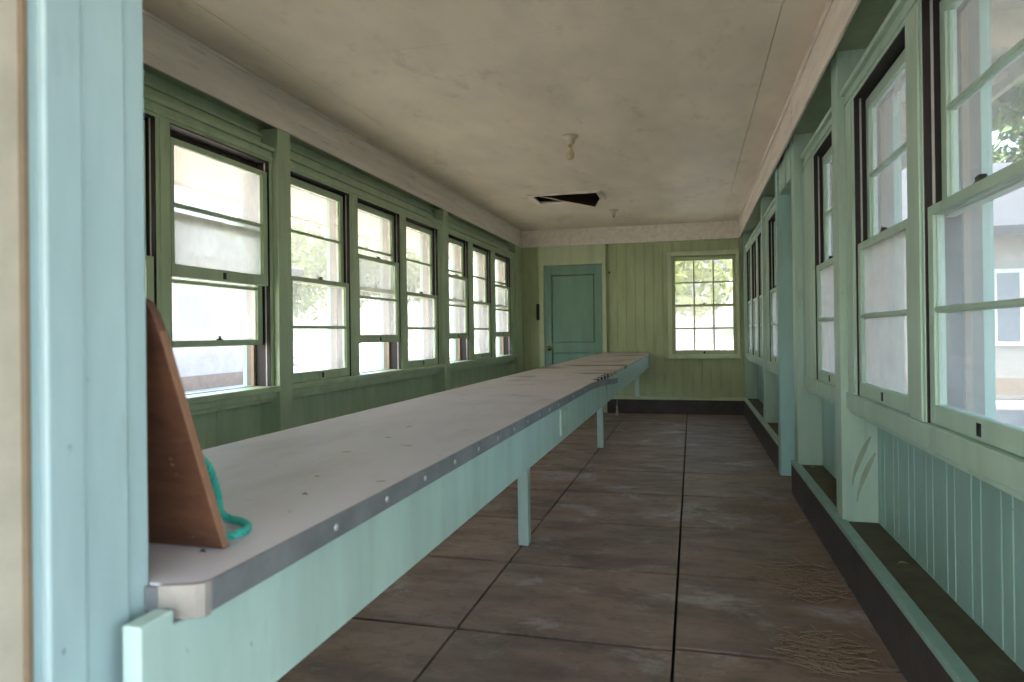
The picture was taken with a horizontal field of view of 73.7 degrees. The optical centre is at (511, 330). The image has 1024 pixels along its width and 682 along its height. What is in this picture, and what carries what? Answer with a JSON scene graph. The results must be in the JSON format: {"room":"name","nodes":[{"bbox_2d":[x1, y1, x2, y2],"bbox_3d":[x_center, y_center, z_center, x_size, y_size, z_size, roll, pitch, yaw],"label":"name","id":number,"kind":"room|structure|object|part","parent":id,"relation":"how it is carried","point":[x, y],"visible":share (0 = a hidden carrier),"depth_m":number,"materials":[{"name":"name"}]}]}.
{"room":"abandoned workshop room","nodes":[
{"label":"abandoned workshop room","id":0,"kind":"room"},
{"bbox_2d":[143,70,507,449],"bbox_3d":[-1.224,-0.157,5.591,0.188,2.720,9.070,-1,0,15],"label":"wall","id":1,"kind":"structure","parent":0,"point":[217,428],"depth_m":5.02,"materials":[{"name":"green paint"}]},
{"bbox_2d":[144,113,156,306],"bbox_3d":[-1.941,-0.338,2.942,0.236,1.498,0.940,-1,0,15],"label":"window","id":2,"kind":"structure","parent":1,"relation":"in","point":[149,120],"depth_m":3.31,"materials":[{"name":"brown wood"}]},
{"bbox_3d":[-1.894,-0.673,2.929,0.034,0.698,0.803,-1,0,15],"label":"sash","id":3,"kind":"part","parent":2,"relation":"part of","materials":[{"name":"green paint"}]},
{"bbox_3d":[-1.845,-0.011,2.917,0.034,0.698,0.803,-1,0,15],"label":"sash","id":4,"kind":"part","parent":2,"relation":"part of","materials":[{"name":"green paint"}]},
{"bbox_2d":[143,79,262,141],"bbox_3d":[-1.922,-1.165,2.890,0.040,0.115,2.810,-1,0,15],"label":"trim","id":5,"kind":"structure","parent":1,"relation":"attached to","point":[148,87],"depth_m":3.70,"materials":[{"name":"green paint"}]},
{"bbox_2d":[143,91,279,414],"bbox_3d":[-1.929,-0.345,2.908,0.276,1.565,2.840,-1,0,15],"label":"window","id":6,"kind":"structure","parent":1,"relation":"in","point":[214,159],"depth_m":3.78,"materials":[{"name":"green wood"}]},
{"bbox_3d":[-1.621,-0.639,3.796,0.003,0.612,0.740,-1,0,15],"label":"glass","id":7,"kind":"part","parent":6,"relation":"part of","materials":[{"name":"glass"}]},
{"bbox_3d":[-1.655,-0.264,3.815,0.034,0.698,0.808,-1,0,15],"label":"sash","id":8,"kind":"part","parent":6,"relation":"part of","materials":[{"name":"green paint"}]},
{"bbox_3d":[-1.619,-0.624,3.806,0.034,0.698,0.808,-1,0,15],"label":"sash","id":9,"kind":"part","parent":6,"relation":"part of","materials":[{"name":"green paint"}]},
{"bbox_3d":[-1.757,-0.337,3.842,0.132,1.498,0.945,-1,0,15],"label":"frame","id":10,"kind":"part","parent":6,"relation":"part of","materials":[{"name":"green paint"}]},
{"bbox_2d":[258,128,292,435],"bbox_3d":[-1.495,-0.126,4.303,0.160,2.256,0.140,-1,0,15],"label":"post","id":11,"kind":"object","parent":1,"relation":"attached to","point":[276,416],"visible":0.51,"depth_m":4.24,"materials":[{"name":"green paint"}]},
{"bbox_2d":[290,147,433,216],"bbox_3d":[-1.174,-1.165,5.728,0.040,0.115,2.780,-1,0,15],"label":"trim","id":12,"kind":"structure","parent":1,"relation":"attached to","point":[295,153],"depth_m":5.40,"materials":[{"name":"green paint"}]},
{"bbox_2d":[290,155,444,397],"bbox_3d":[-1.186,-0.345,5.726,0.276,1.565,2.790,-1,0,15],"label":"window","id":13,"kind":"structure","parent":1,"relation":"in","point":[337,282],"depth_m":5.19,"materials":[{"name":"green wood"}]},
{"bbox_3d":[-1.397,-0.673,4.815,0.034,0.698,0.783,-1,0,15],"label":"sash","id":14,"kind":"part","parent":13,"relation":"part of","materials":[{"name":"green paint"}]},
{"bbox_3d":[-1.348,-0.011,4.802,0.034,0.698,0.783,-1,0,15],"label":"sash","id":15,"kind":"part","parent":13,"relation":"part of","materials":[{"name":"green paint"}]},
{"bbox_3d":[-1.494,-0.337,4.841,0.132,1.498,0.920,-1,0,15],"label":"frame","id":16,"kind":"part","parent":13,"relation":"part of","materials":[{"name":"green paint"}]},
{"bbox_2d":[358,198,400,372],"bbox_3d":[-1.208,-0.338,5.722,0.236,1.498,0.910,-1,0,15],"label":"window","id":17,"kind":"structure","parent":1,"relation":"in","point":[389,258],"depth_m":6.05,"materials":[{"name":"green wood"}]},
{"bbox_3d":[-1.258,-0.337,5.735,0.132,1.498,0.910,-1,0,15],"label":"frame","id":18,"kind":"part","parent":17,"relation":"part of","materials":[{"name":"green paint"}]},
{"bbox_3d":[-1.161,-0.673,5.709,0.034,0.698,0.773,-1,0,15],"label":"sash","id":19,"kind":"part","parent":17,"relation":"part of","materials":[{"name":"green paint"}]},
{"bbox_3d":[-1.115,-0.254,5.697,0.034,0.698,0.773,-1,0,15],"label":"sash","id":20,"kind":"part","parent":17,"relation":"part of","materials":[{"name":"green paint"}]},
{"bbox_2d":[406,217,438,367],"bbox_3d":[-0.970,-0.338,6.626,0.236,1.498,0.920,-1,0,15],"label":"window","id":21,"kind":"structure","parent":1,"relation":"in","point":[429,327],"depth_m":6.98,"materials":[{"name":"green wood"}]},
{"bbox_3d":[-0.923,-0.673,6.614,0.034,0.698,0.783,-1,0,15],"label":"sash","id":22,"kind":"part","parent":21,"relation":"part of","materials":[{"name":"clear glass"}]},
{"bbox_3d":[-1.020,-0.337,6.639,0.132,1.498,0.920,-1,0,15],"label":"frame","id":23,"kind":"part","parent":21,"relation":"part of","materials":[{"name":"green paint"}]},
{"bbox_3d":[-0.874,-0.011,6.601,0.034,0.698,0.783,-1,0,15],"label":"sash","id":24,"kind":"part","parent":21,"relation":"part of","materials":[{"name":"green paint"}]},
{"bbox_2d":[431,209,449,393],"bbox_3d":[-0.750,-0.126,7.127,0.160,2.256,0.140,-1,0,15],"label":"post","id":25,"kind":"object","parent":1,"relation":"attached to","point":[441,382],"visible":0.49,"depth_m":7.06,"materials":[{"name":"green paint"}]},
{"bbox_2d":[448,219,508,249],"bbox_3d":[-0.419,-1.165,8.591,0.040,0.115,2.860,-1,0,15],"label":"trim","id":26,"kind":"structure","parent":1,"relation":"attached to","point":[456,225],"depth_m":8.45,"materials":[{"name":"green paint"}]},
{"bbox_2d":[448,224,516,371],"bbox_3d":[-0.433,-0.345,8.584,0.276,1.565,2.860,-1,0,15],"label":"window","id":27,"kind":"structure","parent":1,"relation":"in","point":[460,300],"depth_m":7.95,"materials":[{"name":"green wood"}]},
{"bbox_3d":[-0.760,-0.337,7.625,0.132,1.498,0.840,-1,0,15],"label":"frame","id":28,"kind":"part","parent":27,"relation":"part of","materials":[{"name":"green paint"}]},
{"bbox_3d":[-0.663,-0.673,7.600,0.034,0.698,0.703,-1,0,15],"label":"sash","id":29,"kind":"part","parent":27,"relation":"part of","materials":[{"name":"green paint"}]},
{"bbox_3d":[-0.617,-0.264,7.588,0.034,0.698,0.703,-1,0,15],"label":"sash","id":30,"kind":"part","parent":27,"relation":"part of","materials":[{"name":"green paint"}]},
{"bbox_2d":[473,244,491,358],"bbox_3d":[-0.478,-0.338,8.492,0.236,1.498,0.860,-1,0,15],"label":"window","id":31,"kind":"structure","parent":1,"relation":"in","point":[483,302],"depth_m":8.82,"materials":[{"name":"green wood"}]},
{"bbox_3d":[-0.528,-0.337,8.505,0.132,1.498,0.860,-1,0,15],"label":"frame","id":32,"kind":"part","parent":31,"relation":"part of","materials":[{"name":"green paint"}]},
{"bbox_3d":[-0.431,-0.673,8.480,0.034,0.698,0.723,-1,0,15],"label":"sash","id":33,"kind":"part","parent":31,"relation":"part of","materials":[{"name":"green paint"}]},
{"bbox_3d":[-0.382,-0.011,8.467,0.034,0.698,0.723,-1,0,15],"label":"sash","id":34,"kind":"part","parent":31,"relation":"part of","materials":[{"name":"green paint"}]},
{"bbox_2d":[495,253,510,355],"bbox_3d":[-0.235,-0.338,9.416,0.236,1.498,0.890,-1,0,15],"label":"window","id":35,"kind":"structure","parent":1,"relation":"in","point":[503,334],"depth_m":9.76,"materials":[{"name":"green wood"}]},
{"bbox_3d":[-0.285,-0.337,9.429,0.132,1.498,0.890,-1,0,15],"label":"frame","id":36,"kind":"part","parent":35,"relation":"part of","materials":[{"name":"green paint"}]},
{"bbox_3d":[-0.188,-0.673,9.403,0.034,0.698,0.753,-1,0,15],"label":"sash","id":37,"kind":"part","parent":35,"relation":"part of","materials":[{"name":"green paint"}]},
{"bbox_3d":[-0.142,-0.274,9.391,0.034,0.698,0.753,-1,0,15],"label":"sash","id":38,"kind":"part","parent":35,"relation":"part of","materials":[{"name":"green paint"}]},
{"bbox_2d":[142,0,827,230],"bbox_3d":[0.453,-1.538,5.346,3.130,0.040,9.470,-1,0,15],"label":"ceiling","id":39,"kind":"structure","parent":0,"point":[674,108],"depth_m":4.18,"materials":[{"name":"beige paint"}]},
{"bbox_2d":[143,9,521,247],"bbox_3d":[-1.052,-1.376,5.738,0.031,0.245,9.440,-1,0,15],"label":"crown molding","id":40,"kind":"structure","parent":39,"relation":"attached to","point":[168,50],"depth_m":4.30,"materials":[{"name":"beige paint"}]},
{"bbox_2d":[527,190,605,204],"bbox_3d":[0.623,-1.504,7.716,0.810,0.018,0.540,-1,0,15],"label":"frame","id":41,"kind":"object","parent":39,"relation":"attached to","point":[598,192],"visible":0.97,"depth_m":7.53,"materials":[{"name":"beige paint"}]},
{"bbox_2d":[535,193,597,202],"bbox_3d":[0.621,-1.673,7.717,0.730,0.320,0.460,-1,0,15],"label":"shaft","id":42,"kind":"object","parent":39,"relation":"attached to","point":[589,194],"visible":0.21,"depth_m":7.94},
{"bbox_2d":[538,194,599,206],"bbox_3d":[0.623,-1.518,7.712,0.736,0.320,0.318,-1,0,8],"label":"hatch cover","id":43,"kind":"object","parent":42,"relation":"hanging from","point":[582,199],"visible":0.64,"depth_m":7.65,"materials":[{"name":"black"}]},
{"bbox_2d":[562,134,577,159],"bbox_3d":[0.455,-1.428,5.330,0.124,0.182,0.124,-1,0,15],"label":"holder","id":44,"kind":"object","parent":39,"relation":"attached to","point":[570,139],"visible":1,"depth_m":5.30,"materials":[{"name":"ceramic"}]},
{"bbox_3d":[0.456,-1.384,5.330,0.060,0.094,0.060,-1,0,15],"label":"bulb","id":45,"kind":"part","parent":44,"relation":"part of","materials":[{"name":"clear glass"}]},
{"bbox_2d":[609,209,618,217],"bbox_3d":[1.274,-1.468,8.558,0.124,0.100,0.124,-1,0,15],"label":"holder","id":46,"kind":"object","parent":39,"relation":"attached to","point":[613,211],"visible":1,"depth_m":8.53,"materials":[{"name":"ceramic"}]},
{"bbox_2d":[737,0,860,237],"bbox_3d":[1.950,-1.415,4.946,0.030,0.245,9.440,-1,0,15],"label":"crown molding","id":47,"kind":"structure","parent":39,"relation":"attached to","point":[836,16],"depth_m":3.93,"materials":[{"name":"beige paint"}]},
{"bbox_2d":[507,243,522,375],"bbox_3d":[0.012,-0.158,10.199,0.230,2.720,0.470,-1,0,15],"label":"wall","id":48,"kind":"structure","parent":0,"point":[516,366],"depth_m":10.03,"materials":[{"name":"green paint"}]},
{"bbox_2d":[277,412,906,681],"bbox_3d":[0.160,1.246,4.017,3.730,0.130,12.550,-1,0,15],"label":"floor","id":49,"kind":"structure","parent":0,"point":[630,570],"depth_m":3.17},
{"bbox_2d":[123,352,649,681],"bbox_3d":[0.495,0.746,5.344,0.746,0.871,9.323,-1,0,15],"label":"table","id":50,"kind":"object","parent":49,"relation":"on","point":[386,485],"depth_m":1.38,"materials":[{"name":"paint"}]},
{"bbox_2d":[146,298,229,548],"bbox_3d":[-0.604,0.132,0.957,0.381,0.353,0.131,-1,0,15],"label":"plywood board","id":51,"kind":"object","parent":50,"relation":"on","point":[183,509],"visible":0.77,"depth_m":0.93,"materials":[{"name":"brown wood"}]},
{"bbox_2d":[203,455,251,540],"bbox_3d":[-0.472,0.217,1.056,0.155,0.185,0.102,-1,0,15],"label":"rope","id":52,"kind":"object","parent":50,"relation":"on","point":[246,525],"visible":0.59,"depth_m":1.08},
{"bbox_3d":[0.066,0.809,3.788,0.059,0.745,0.060,-1,0,15],"label":"leg","id":53,"kind":"part","parent":50,"relation":"part of","materials":[{"name":"paint"}]},
{"bbox_3d":[0.250,0.427,3.264,0.010,0.120,0.200,-1,0,15],"label":"apron plate","id":54,"kind":"part","parent":50,"relation":"part of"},
{"bbox_3d":[0.894,0.809,6.931,0.059,0.745,0.060,-1,0,15],"label":"leg","id":55,"kind":"part","parent":50,"relation":"part of","materials":[{"name":"paint"}]},
{"bbox_3d":[1.794,0.710,9.794,0.060,0.460,0.055,-1,0,15],"label":"leg","id":56,"kind":"part","parent":50,"relation":"part of","materials":[{"name":"paint"}]},
{"bbox_2d":[714,500,808,523],"bbox_3d":[1.611,1.156,4.377,0.616,0.026,0.583,-1,0,15],"label":"litter","id":57,"kind":"object","parent":49,"relation":"on","point":[773,509],"visible":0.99,"depth_m":4.40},
{"bbox_2d":[775,162,794,475],"bbox_3d":[2.367,-0.111,5.503,0.425,2.540,0.130,-1,0,15],"label":"post","id":58,"kind":"object","parent":49,"relation":"on","point":[783,205],"visible":0.24,"depth_m":5.48,"materials":[{"name":"blue paint"}]},
{"bbox_2d":[744,554,860,606],"bbox_3d":[1.357,1.155,3.221,0.506,0.026,0.704,-1,0,15],"label":"litter","id":59,"kind":"object","parent":49,"relation":"on","point":[794,575],"visible":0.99,"depth_m":3.17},
{"bbox_2d":[764,623,897,681],"bbox_3d":[1.124,1.155,2.452,0.421,0.027,0.473,-1,0,15],"label":"litter","id":60,"kind":"object","parent":49,"relation":"on","point":[834,655],"visible":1,"depth_m":2.44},
{"bbox_2d":[174,0,1023,258],"bbox_3d":[-0.308,-1.569,4.011,5.800,0.790,14.400,-1,0,15],"label":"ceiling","id":61,"kind":"structure","parent":0,"point":[1007,16],"depth_m":5.13,"materials":[{"name":"paint"}]},
{"bbox_2d":[522,233,744,396],"bbox_3d":[1.722,-0.179,9.976,3.650,2.720,0.150,-1,0,15],"label":"wall","id":62,"kind":"structure","parent":0,"point":[637,280],"depth_m":9.83,"materials":[{"name":"green paint"}]},
{"bbox_2d":[536,304,539,319],"bbox_3d":[0.385,-0.282,10.168,0.040,0.240,0.051,-1,0,15],"label":"switch box","id":63,"kind":"object","parent":62,"relation":"attached to","point":[537,305],"visible":1,"depth_m":10.15,"materials":[{"name":"black plastic"}]},
{"bbox_2d":[537,244,606,411],"bbox_3d":[0.894,-0.036,10.095,1.015,2.456,0.082,-1,0,15],"label":"door frame","id":64,"kind":"structure","parent":62,"relation":"attached to","point":[591,253],"depth_m":10.07,"materials":[{"name":"green paint"}]},
{"bbox_2d":[544,264,603,411],"bbox_3d":[0.905,0.106,10.080,0.862,2.161,0.135,-1,0,15],"label":"door","id":65,"kind":"structure","parent":62,"relation":"in","point":[572,293],"depth_m":10.09,"materials":[{"name":"teal paint"}]},
{"bbox_3d":[0.907,-0.329,10.109,0.614,0.972,0.036,-1,0,15],"label":"panel","id":66,"kind":"part","parent":65,"relation":"part of","materials":[{"name":"teal paint"}]},
{"bbox_3d":[0.919,0.651,10.105,0.614,0.652,0.036,-1,0,15],"label":"panel","id":67,"kind":"part","parent":65,"relation":"part of","materials":[{"name":"teal paint"}]},
{"bbox_2d":[522,220,737,247],"bbox_3d":[1.652,-1.396,9.909,3.100,0.245,0.095,-1,0,15],"label":"beam","id":68,"kind":"structure","parent":62,"relation":"attached to","point":[715,229],"depth_m":9.85,"materials":[{"name":"beige paint"}]},
{"bbox_2d":[607,396,743,414],"bbox_3d":[2.319,1.058,9.689,1.920,0.250,0.120,-1,0,15],"label":"baseboard","id":69,"kind":"structure","parent":62,"relation":"attached to","point":[626,404],"depth_m":9.63,"materials":[{"name":"wood"}]},
{"bbox_2d":[667,249,740,358],"bbox_3d":[2.723,-0.367,9.697,0.997,1.540,0.258,-1,0,15],"label":"window","id":70,"kind":"structure","parent":62,"relation":"in","point":[693,258],"depth_m":9.61,"materials":[{"name":"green wood"}]},
{"bbox_3d":[2.708,-0.697,9.658,0.860,0.709,0.034,-1,0,15],"label":"sash","id":71,"kind":"part","parent":70,"relation":"part of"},
{"bbox_3d":[2.706,-0.024,9.615,0.860,0.709,0.034,-1,0,15],"label":"sash","id":72,"kind":"part","parent":70,"relation":"part of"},
{"bbox_2d":[743,231,757,398],"bbox_3d":[3.292,-0.215,9.422,0.170,2.330,0.100,-1,0,15],"label":"post","id":73,"kind":"object","parent":62,"relation":"attached to","point":[751,372],"visible":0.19,"depth_m":9.39,"materials":[{"name":"green paint"}]},
{"bbox_2d":[757,0,1023,671],"bbox_3d":[2.163,-0.201,4.916,0.188,2.720,9.490,-1,0,15],"label":"wall","id":74,"kind":"structure","parent":0,"point":[967,533],"depth_m":2.32,"materials":[{"name":"blue paint"}]},
{"bbox_2d":[143,0,896,242],"bbox_3d":[0.488,-1.344,5.332,3.480,0.070,9.440,-1,0,15],"label":"beam","id":75,"kind":"structure","parent":74,"relation":"attached to","point":[869,16],"depth_m":3.86,"materials":[{"name":"green paint"}]},
{"bbox_2d":[747,248,750,352],"bbox_3d":[3.262,-0.382,9.032,0.236,1.498,0.750,-1,0,15],"label":"window","id":76,"kind":"structure","parent":74,"relation":"in","point":[748,251],"depth_m":9.35,"materials":[{"name":"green wood"}]},
{"bbox_3d":[3.174,-0.053,9.055,0.034,0.698,0.613,-1,0,15],"label":"sash","id":77,"kind":"part","parent":76,"relation":"part of","materials":[{"name":"green paint"}]},
{"bbox_3d":[3.174,-0.068,9.055,0.003,0.612,0.525,-1,0,15],"label":"glass","id":78,"kind":"part","parent":76,"relation":"part of","materials":[{"name":"clear glass"}]},
{"bbox_2d":[745,220,762,366],"bbox_3d":[3.026,-0.388,8.189,0.262,1.565,2.420,-1,0,15],"label":"window","id":79,"kind":"structure","parent":74,"relation":"in","point":[754,300],"depth_m":8.53,"materials":[{"name":"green wood"}]},
{"bbox_3d":[2.966,-0.053,8.267,0.034,0.698,0.643,-1,0,15],"label":"sash","id":80,"kind":"part","parent":79,"relation":"part of","materials":[{"name":"green paint"}]},
{"bbox_3d":[2.966,-0.068,8.267,0.003,0.612,0.555,-1,0,15],"label":"glass","id":81,"kind":"part","parent":79,"relation":"part of","materials":[{"name":"clear glass"}]},
{"bbox_2d":[758,232,761,357],"bbox_3d":[2.840,-0.382,7.432,0.236,1.498,0.780,-1,0,15],"label":"window","id":82,"kind":"structure","parent":74,"relation":"in","point":[759,235],"depth_m":7.77,"materials":[{"name":"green wood"}]},
{"bbox_3d":[2.752,-0.053,7.455,0.034,0.698,0.643,-1,0,15],"label":"sash","id":83,"kind":"part","parent":82,"relation":"part of","materials":[{"name":"green paint"}]},
{"bbox_2d":[743,397,778,471],"bbox_3d":[2.800,1.045,7.520,0.213,0.250,3.990,-1,0,15],"label":"baseboard","id":84,"kind":"structure","parent":74,"relation":"attached to","point":[767,433],"depth_m":6.91,"materials":[{"name":"wood"}]},
{"bbox_2d":[760,196,777,422],"bbox_3d":[2.647,-0.215,6.976,0.170,2.330,0.120,-1,0,15],"label":"post","id":85,"kind":"object","parent":74,"relation":"attached to","point":[770,380],"visible":0.26,"depth_m":6.93,"materials":[{"name":"green paint"}]},
{"bbox_2d":[763,198,776,374],"bbox_3d":[2.527,-0.388,6.294,0.262,1.565,1.260,-1,0,15],"label":"window","id":86,"kind":"structure","parent":74,"relation":"in","point":[771,223],"depth_m":6.69,"materials":[{"name":"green wood"}]},
{"bbox_3d":[2.454,-0.053,6.323,0.034,0.698,0.763,-1,0,15],"label":"sash","id":87,"kind":"part","parent":86,"relation":"part of","materials":[{"name":"green paint"}]},
{"bbox_3d":[2.454,-0.068,6.324,0.003,0.612,0.675,-1,0,15],"label":"glass","id":88,"kind":"part","parent":86,"relation":"part of","materials":[{"name":"clear glass"}]},
{"bbox_3d":[2.486,-0.715,6.315,0.034,0.698,0.763,-1,0,15],"label":"sash","id":89,"kind":"part","parent":86,"relation":"part of","materials":[{"name":"green paint"}]},
{"bbox_2d":[779,139,790,195],"bbox_3d":[2.258,-1.326,5.144,0.422,0.470,0.800,-1,0,15],"label":"trim","id":90,"kind":"structure","parent":74,"relation":"attached to","point":[785,160],"depth_m":5.07,"materials":[{"name":"green paint"}]},
{"bbox_2d":[791,133,822,464],"bbox_3d":[2.074,-0.215,4.800,0.170,2.330,0.140,-1,0,15],"label":"post","id":91,"kind":"object","parent":74,"relation":"attached to","point":[807,405],"visible":0.35,"depth_m":4.75,"materials":[{"name":"green paint"}]},
{"bbox_2d":[801,107,834,403],"bbox_3d":[1.910,-0.388,3.954,0.262,1.565,1.140,-1,0,15],"label":"window","id":92,"kind":"structure","parent":74,"relation":"in","point":[823,195],"depth_m":4.18,"materials":[{"name":"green wood"}]},
{"bbox_3d":[1.800,-0.053,3.843,0.034,0.698,0.733,-1,0,15],"label":"sash","id":93,"kind":"part","parent":92,"relation":"part of","materials":[{"name":"green paint"}]},
{"bbox_3d":[1.833,-0.715,3.834,0.034,0.698,0.733,-1,0,15],"label":"sash","id":94,"kind":"part","parent":92,"relation":"part of","materials":[{"name":"green paint"}]},
{"bbox_3d":[1.800,-0.068,3.843,0.003,0.612,0.645,-1,0,15],"label":"glass","id":95,"kind":"part","parent":92,"relation":"part of","materials":[{"name":"glass"}]},
{"bbox_2d":[831,48,878,522],"bbox_3d":[1.702,-0.215,3.388,0.170,2.330,0.140,-1,0,15],"label":"post","id":96,"kind":"object","parent":74,"relation":"attached to","point":[852,431],"visible":0.35,"depth_m":3.34,"materials":[{"name":"green paint"}]},
{"bbox_2d":[852,436,875,501],"bbox_3d":[1.707,0.670,3.313,0.111,0.326,0.001,-1,0,15],"label":"scuff","id":97,"kind":"object","parent":74,"relation":"attached to","point":[864,448],"visible":1,"depth_m":3.31,"materials":[{"name":"paint"}]},
{"bbox_2d":[854,25,909,413],"bbox_3d":[1.607,-0.382,2.751,0.236,1.498,0.920,-1,0,15],"label":"window","id":98,"kind":"structure","parent":74,"relation":"in","point":[882,291],"depth_m":2.98,"materials":[{"name":"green wood"}]},
{"bbox_3d":[1.519,-0.053,2.775,0.034,0.698,0.783,-1,0,15],"label":"sash","id":99,"kind":"part","parent":98,"relation":"part of","materials":[{"name":"green paint"}]},
{"bbox_3d":[1.518,-0.068,2.775,0.003,0.612,0.695,-1,0,15],"label":"glass","id":100,"kind":"part","parent":98,"relation":"part of","materials":[{"name":"clear glass"}]},
{"bbox_3d":[1.551,-0.715,2.766,0.034,0.698,0.783,-1,0,15],"label":"sash","id":101,"kind":"part","parent":98,"relation":"part of","materials":[{"name":"green paint"}]},
{"bbox_3d":[1.657,-0.382,2.738,0.132,1.498,0.920,-1,0,15],"label":"frame","id":102,"kind":"part","parent":98,"relation":"part of","materials":[{"name":"green paint"}]},
{"bbox_2d":[791,460,1023,681],"bbox_3d":[1.505,1.045,2.603,0.213,0.250,4.680,-1,0,15],"label":"ledge","id":103,"kind":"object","parent":74,"relation":"attached to","point":[929,637],"depth_m":2.46,"materials":[{"name":"wood"}]},
{"bbox_2d":[840,0,1023,501],"bbox_3d":[1.354,-0.388,1.846,0.262,1.565,3.020,-1,0,15],"label":"window","id":104,"kind":"structure","parent":74,"relation":"in","point":[960,189],"depth_m":2.18,"materials":[{"name":"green wood"}]},
{"bbox_3d":[1.271,-0.053,1.837,0.034,0.698,0.783,-1,0,15],"label":"sash","id":105,"kind":"part","parent":104,"relation":"part of","materials":[{"name":"green paint"}]},
{"bbox_3d":[1.304,-0.715,1.828,0.034,0.698,0.783,-1,0,15],"label":"sash","id":106,"kind":"part","parent":104,"relation":"part of","materials":[{"name":"green paint"}]},
{"bbox_3d":[1.410,-0.382,1.800,0.132,1.498,0.920,-1,0,15],"label":"frame","id":107,"kind":"part","parent":104,"relation":"part of","materials":[{"name":"green paint"}]},
{"bbox_3d":[-0.688,-0.179,0.833,3.650,2.720,0.140,-1,0,15],"label":"wall","id":108,"kind":"structure","parent":0,"visible":0},
{"bbox_2d":[17,0,33,681],"bbox_3d":[-0.496,-0.197,0.692,0.008,2.750,0.007,-1,0,15],"label":"trim","id":109,"kind":"structure","parent":108,"relation":"attached to","point":[22,40],"depth_m":0.69,"materials":[{"name":"beige wood"}]},
{"bbox_2d":[0,0,148,681],"bbox_3d":[-0.739,-0.193,0.818,0.560,2.750,0.195,-1,0,15],"label":"door frame","id":110,"kind":"structure","parent":108,"relation":"attached to","point":[86,103],"depth_m":0.73,"materials":[{"name":"blue paint"}]},
{"label":"outside","id":111,"kind":"structure","parent":0,"visible":0},
{"bbox_2d":[185,336,1023,409],"bbox_3d":[12.759,1.420,48.345,240.000,0.200,220.000,-1,0,15],"label":"ground","id":112,"kind":"structure","parent":111,"point":[311,363],"depth_m":39.23,"materials":[{"name":"white"}]},
{"bbox_2d":[172,223,302,390],"bbox_3d":[-12.862,-1.124,14.041,9.400,5.290,16.000,-1,0,15],"label":"building","id":113,"kind":"structure","parent":112,"relation":"on","point":[198,312],"depth_m":17.52,"materials":[{"name":"grey"}]},
{"bbox_3d":[-7.832,-0.455,17.163,0.020,0.850,1.500,-1,0,15],"label":"pane","id":114,"kind":"part","parent":113,"relation":"part of","materials":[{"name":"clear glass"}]},
{"bbox_3d":[-7.386,-0.455,18.855,0.020,0.850,1.500,-1,0,15],"label":"pane","id":115,"kind":"part","parent":113,"relation":"part of","materials":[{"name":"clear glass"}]},
{"bbox_2d":[216,220,326,320],"bbox_3d":[-11.790,-1.803,30.664,9.003,6.844,6.425,-1,0,15],"label":"tree","id":116,"kind":"object","parent":112,"relation":"on","point":[316,258],"visible":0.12,"depth_m":30.19,"materials":[{"name":"green plant"}]},
{"bbox_2d":[220,215,326,313],"bbox_3d":[-14.578,-2.776,42.645,7.511,8.932,11.024,-1,0,15],"label":"tree","id":117,"kind":"object","parent":112,"relation":"on","point":[301,240],"visible":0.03,"depth_m":41.42,"materials":[{"name":"green plant"}]},
{"bbox_2d":[324,237,419,308],"bbox_3d":[-6.668,-1.770,35.794,6.458,6.687,4.816,-1,0,-20],"label":"tree","id":118,"kind":"object","parent":112,"relation":"on","point":[369,271],"visible":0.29,"depth_m":34.64,"materials":[{"name":"green plant"}]},
{"bbox_2d":[293,340,476,368],"bbox_3d":[-11.767,1.003,27.998,23.050,1.100,0.150,-1,0,15],"label":"rail fence","id":119,"kind":"object","parent":112,"relation":"on","point":[418,343],"visible":0.16,"depth_m":26.49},
{"bbox_3d":[-8.352,0.959,27.124,0.100,1.100,0.100,-1,0,15],"label":"post","id":120,"kind":"part","parent":119,"relation":"part of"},
{"bbox_3d":[-5.935,0.927,26.487,0.100,1.100,0.100,-1,0,15],"label":"post","id":121,"kind":"part","parent":119,"relation":"part of","materials":[{"name":"white"}]},
{"bbox_3d":[-3.518,0.896,25.850,0.100,1.100,0.100,-1,0,15],"label":"post","id":122,"kind":"part","parent":119,"relation":"part of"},
{"bbox_2d":[675,260,732,319],"bbox_3d":[2.673,-0.881,14.767,4.126,4.553,3.334,-1,0,-43],"label":"tree","id":123,"kind":"object","parent":112,"relation":"on","point":[683,272],"visible":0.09,"depth_m":14.52,"materials":[{"name":"green plant"}]},
{"bbox_2d":[676,259,731,349],"bbox_3d":[4.401,-1.093,26.762,7.900,4.890,7.000,-1,0,15],"label":"house","id":124,"kind":"structure","parent":112,"relation":"on","point":[684,337],"depth_m":23.15,"materials":[{"name":"grey"}]},
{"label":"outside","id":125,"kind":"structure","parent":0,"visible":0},
{"bbox_2d":[996,395,1023,426],"bbox_3d":[18.909,1.131,9.495,28.300,0.080,52.000,-1,0,15],"label":"paving","id":126,"kind":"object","parent":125,"point":[1016,417],"depth_m":10.10,"materials":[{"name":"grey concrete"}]},
{"bbox_2d":[902,162,1023,394],"bbox_3d":[13.498,-1.389,15.574,11.000,5.190,8.200,-1,0,15],"label":"house","id":127,"kind":"structure","parent":126,"relation":"on","point":[1008,209],"depth_m":12.99,"materials":[{"name":"grey paint"}]},
{"bbox_3d":[9.217,-0.450,13.021,0.800,1.300,0.020,-1,0,15],"label":"pane","id":128,"kind":"part","parent":127,"relation":"part of","materials":[{"name":"clear glass"}]},
{"bbox_2d":[992,78,1023,142],"bbox_3d":[6.405,-2.450,7.872,5.141,7.546,5.974,-1,0,37],"label":"tree","id":129,"kind":"object","parent":126,"relation":"on","point":[1001,110],"visible":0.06,"depth_m":8.14,"materials":[{"name":"green plant"}]},
{"bbox_2d":[992,92,1023,162],"bbox_3d":[20.610,-4.107,24.835,6.897,10.626,7.164,-1,0,-42],"label":"tree","id":130,"kind":"object","parent":126,"relation":"on","point":[1000,155],"visible":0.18,"depth_m":25.45,"materials":[{"name":"green plant"}]}
]}

